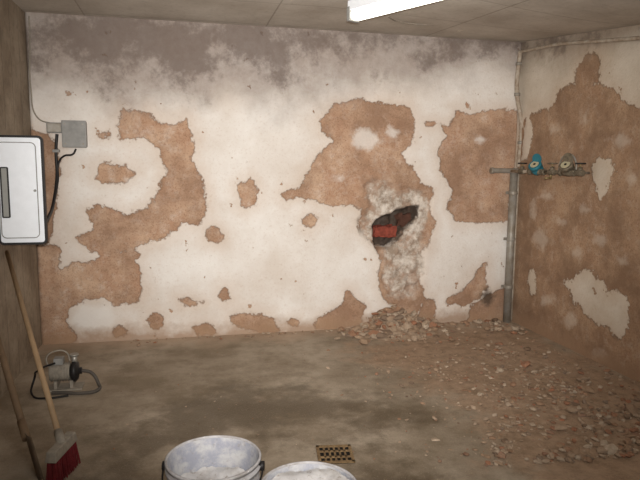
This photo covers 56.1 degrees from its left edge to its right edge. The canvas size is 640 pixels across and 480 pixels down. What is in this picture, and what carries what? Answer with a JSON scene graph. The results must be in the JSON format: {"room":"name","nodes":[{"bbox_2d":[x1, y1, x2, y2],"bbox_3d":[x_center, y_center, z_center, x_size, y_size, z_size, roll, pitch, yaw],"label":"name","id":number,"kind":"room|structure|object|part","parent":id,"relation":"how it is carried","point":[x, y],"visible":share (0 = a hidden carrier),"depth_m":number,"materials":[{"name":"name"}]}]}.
{"room":"basement","nodes":[
{"label":"basement","id":0,"kind":"room"},
{"bbox_2d":[0,0,41,398],"bbox_3d":[-1.453,-0.038,1.383,0.120,2.460,6.373,-1,7,-13],"label":"wall","id":1,"kind":"structure","parent":0,"point":[14,83],"depth_m":3.88,"materials":[{"name":"wood"}]},
{"bbox_2d":[0,135,47,244],"bbox_3d":[-1.782,-0.314,3.679,0.273,0.629,0.492,-1,7,-13],"label":"electrical cabinet","id":2,"kind":"object","parent":1,"relation":"attached to","point":[23,206],"visible":1,"depth_m":3.46,"materials":[{"name":"white metal"}]},
{"bbox_2d":[25,12,520,344],"bbox_3d":[-0.210,-0.461,4.855,3.870,2.440,0.177,-1,7,-13],"label":"wall","id":3,"kind":"structure","parent":0,"point":[229,179],"depth_m":4.71,"materials":[{"name":"paint"}]},
{"bbox_2d":[28,16,46,122],"bbox_3d":[-1.984,-1.196,4.249,0.145,0.744,0.010,-1,7,-13],"label":"cable","id":4,"kind":"object","parent":3,"relation":"attached to","point":[28,16],"visible":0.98,"depth_m":4.23,"materials":[{"name":"grey plastic"}]},
{"bbox_2d":[46,122,61,132],"bbox_3d":[-1.902,-0.805,4.302,0.104,0.073,0.055,-1,7,-13],"label":"junction box","id":5,"kind":"object","parent":3,"relation":"attached to","point":[52,127],"visible":0.91,"depth_m":4.28,"materials":[{"name":"grey plastic"}]},
{"bbox_2d":[47,134,76,222],"bbox_3d":[-1.764,-0.424,4.015,0.164,0.595,0.767,-1,7,-13],"label":"power cable","id":6,"kind":"object","parent":3,"relation":"attached to","point":[55,150],"visible":0.84,"depth_m":4.31,"materials":[{"name":"black rubber"}]},
{"bbox_2d":[61,120,87,147],"bbox_3d":[-1.765,-0.762,4.322,0.166,0.190,0.088,-1,7,-13],"label":"junction box","id":7,"kind":"object","parent":3,"relation":"attached to","point":[74,133],"visible":1,"depth_m":4.28,"materials":[{"name":"grey plastic"}]},
{"bbox_2d":[394,212,410,226],"bbox_3d":[0.708,-0.175,5.144,0.140,0.132,0.071,-1,7,-13],"label":"brick","id":8,"kind":"object","parent":3,"relation":"attached to","point":[402,220],"visible":0.94,"depth_m":5.12,"materials":[{"name":"red brick"}]},
{"bbox_2d":[0,320,639,479],"bbox_3d":[0.480,1.134,1.983,4.070,0.001,6.333,-1,7,-13],"label":"floor","id":9,"kind":"structure","parent":0,"point":[309,408],"depth_m":3.43,"materials":[{"name":"concrete"}]},
{"bbox_2d":[0,337,43,479],"bbox_3d":[-1.477,0.673,2.884,0.052,0.643,0.953,-5,9,-39],"label":"shovel","id":10,"kind":"object","parent":9,"relation":"on","point":[21,421],"visible":1,"depth_m":2.79,"materials":[{"name":"brown wood"}]},
{"bbox_3d":[-1.289,0.950,2.697,0.037,0.146,0.370,-5,9,-39],"label":"blade","id":11,"kind":"part","parent":10,"relation":"part of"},
{"bbox_2d":[5,250,80,479],"bbox_3d":[-1.443,0.550,3.090,0.170,0.836,1.428,-4,9,-32],"label":"broom","id":12,"kind":"object","parent":9,"relation":"on","point":[61,459],"visible":1,"depth_m":2.68,"materials":[{"name":"brown wood"}]},
{"bbox_3d":[-1.501,0.479,3.104,0.026,0.699,1.328,-5,9,-35],"label":"handle","id":13,"kind":"part","parent":12,"relation":"part of","materials":[{"name":"brown wood"}]},
{"bbox_2d":[53,428,64,442],"bbox_3d":[-1.141,0.870,2.633,0.038,0.070,0.088,-5,9,-35],"label":"socket","id":14,"kind":"object","parent":12,"relation":"attached to","point":[59,436],"depth_m":2.63,"materials":[{"name":"beige plastic"}]},
{"bbox_2d":[30,350,101,398],"bbox_3d":[-1.518,0.787,3.586,0.401,0.244,0.243,-1,7,-13],"label":"pump","id":15,"kind":"object","parent":9,"relation":"on","point":[58,371],"visible":0.98,"depth_m":3.60,"materials":[{"name":"grey metal"}]},
{"bbox_3d":[-1.580,0.717,3.620,0.143,0.114,0.010,-1,7,-13],"label":"carry handle","id":16,"kind":"part","parent":15,"relation":"part of","materials":[{"name":"grey metal"}]},
{"bbox_3d":[-1.572,0.797,3.632,0.115,0.104,0.104,-1,7,-13],"label":"motor","id":17,"kind":"part","parent":15,"relation":"part of","materials":[{"name":"grey metal"}]},
{"bbox_3d":[-1.546,0.894,3.651,0.200,0.011,0.120,-1,7,-13],"label":"plate","id":18,"kind":"part","parent":15,"relation":"part of","materials":[{"name":"grey metal"}]},
{"bbox_2d":[70,352,78,361],"bbox_3d":[-1.491,0.720,3.641,0.052,0.062,0.052,-1,7,-13],"label":"outlet","id":19,"kind":"object","parent":15,"relation":"attached to","point":[74,355],"depth_m":3.63,"materials":[{"name":"metal"}]},
{"bbox_2d":[161,435,264,479],"bbox_3d":[-0.364,0.926,2.067,0.347,0.374,0.344,-1,7,-13],"label":"bucket","id":20,"kind":"object","parent":9,"relation":"on","point":[213,457],"visible":1,"depth_m":2.17,"materials":[{"name":"plastic"}]},
{"bbox_3d":[-0.364,0.830,1.973,0.346,0.096,0.183,0,7,-1],"label":"wire handle","id":21,"kind":"part","parent":20,"relation":"part of","materials":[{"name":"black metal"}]},
{"bbox_2d":[261,461,355,479],"bbox_3d":[-0.043,0.953,1.898,0.330,0.370,0.326,-1,7,-13],"label":"bucket","id":22,"kind":"object","parent":9,"relation":"on","point":[301,470],"visible":1,"depth_m":1.99,"materials":[{"name":"plastic"}]},
{"bbox_2d":[316,444,354,463],"bbox_3d":[0.071,1.015,2.844,0.170,0.008,0.170,0,7,-5],"label":"floor drain","id":23,"kind":"object","parent":9,"relation":"on","point":[332,454],"visible":0.89,"depth_m":2.84,"materials":[{"name":"metal"}]},
{"bbox_3d":[-0.006,1.015,2.838,0.014,0.008,0.170,0,7,-5],"label":"frame","id":24,"kind":"part","parent":23,"relation":"part of","materials":[{"name":"metal"}]},
{"bbox_3d":[0.065,1.005,2.921,0.170,0.008,0.014,0,7,-5],"label":"frame","id":25,"kind":"part","parent":23,"relation":"part of","materials":[{"name":"metal"}]},
{"bbox_3d":[0.078,1.024,2.767,0.170,0.008,0.014,0,7,-5],"label":"frame","id":26,"kind":"part","parent":23,"relation":"part of","materials":[{"name":"metal"}]},
{"bbox_3d":[0.149,1.014,2.851,0.014,0.008,0.170,0,7,-5],"label":"frame","id":27,"kind":"part","parent":23,"relation":"part of","materials":[{"name":"metal"}]},
{"bbox_2d":[113,303,639,467],"bbox_3d":[0.382,0.790,3.807,3.220,0.215,2.424,-1,7,-13],"label":"rubble pile","id":28,"kind":"object","parent":9,"relation":"on","point":[394,323],"visible":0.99,"depth_m":3.67,"materials":[{"name":"beige stone"}]},
{"bbox_2d":[489,167,518,322],"bbox_3d":[1.581,0.053,5.189,0.286,1.350,0.076,-1,7,-13],"label":"riser pipe","id":29,"kind":"object","parent":9,"relation":"on","point":[513,191],"visible":0.91,"depth_m":5.18,"materials":[{"name":"metal"}]},
{"bbox_3d":[1.580,-0.591,5.114,0.252,0.042,0.042,-1,7,-13],"label":"stub arm","id":30,"kind":"part","parent":29,"relation":"part of","materials":[{"name":"metal"}]},
{"bbox_2d":[12,0,639,42],"bbox_3d":[0.504,-1.154,1.680,4.070,0.184,6.313,-1,7,-13],"label":"ceiling","id":31,"kind":"structure","parent":0,"point":[521,21],"depth_m":4.04,"materials":[{"name":"concrete"}]},
{"bbox_2d":[347,0,440,22],"bbox_3d":[0.612,-1.395,3.368,0.090,0.126,1.266,-6,10,-40],"label":"fluorescent light","id":32,"kind":"object","parent":31,"relation":"attached to","point":[357,10],"visible":1,"depth_m":3.64,"materials":[{"name":"white plastic"}]},
{"bbox_2d":[388,17,431,25],"bbox_3d":[0.671,-1.543,4.241,0.490,0.028,0.247,-1,7,-13],"label":"cable","id":33,"kind":"object","parent":31,"relation":"attached to","point":[388,17],"depth_m":4.31,"materials":[{"name":"grey plastic"}]},
{"bbox_2d":[512,25,639,382],"bbox_3d":[2.378,-0.104,2.261,0.016,2.440,6.133,-1,7,-13],"label":"wall","id":34,"kind":"structure","parent":0,"point":[577,273],"depth_m":4.33,"materials":[{"name":"paint"}]},
{"bbox_2d":[510,154,557,178],"bbox_3d":[1.700,-0.583,4.733,0.153,0.195,0.690,-2,8,-20],"label":"meter","id":35,"kind":"object","parent":34,"relation":"attached to","point":[535,167],"visible":1,"depth_m":4.67,"materials":[{"name":"teal metal"}]},
{"bbox_3d":[1.692,-0.632,4.679,0.022,0.084,0.084,-4,9,-32],"label":"meter lid","id":36,"kind":"part","parent":35,"relation":"part of","materials":[{"name":"teal paint"}]},
{"bbox_2d":[557,153,589,176],"bbox_3d":[1.798,-0.541,4.318,0.145,0.170,0.314,-3,8,-27],"label":"meter","id":37,"kind":"object","parent":34,"relation":"attached to","point":[566,167],"visible":1,"depth_m":4.29,"materials":[{"name":"grey metal"}]},
{"bbox_3d":[1.779,-0.583,4.302,0.022,0.084,0.084,-4,9,-32],"label":"meter lid","id":38,"kind":"part","parent":37,"relation":"part of","materials":[{"name":"plastic"}]},
{"bbox_2d":[514,36,639,166],"bbox_3d":[1.902,-0.986,4.156,0.107,0.967,1.967,-1,7,-13],"label":"conduit","id":39,"kind":"object","parent":34,"relation":"attached to","point":[518,64],"visible":1,"depth_m":5.00,"materials":[{"name":"metal"}]}
]}

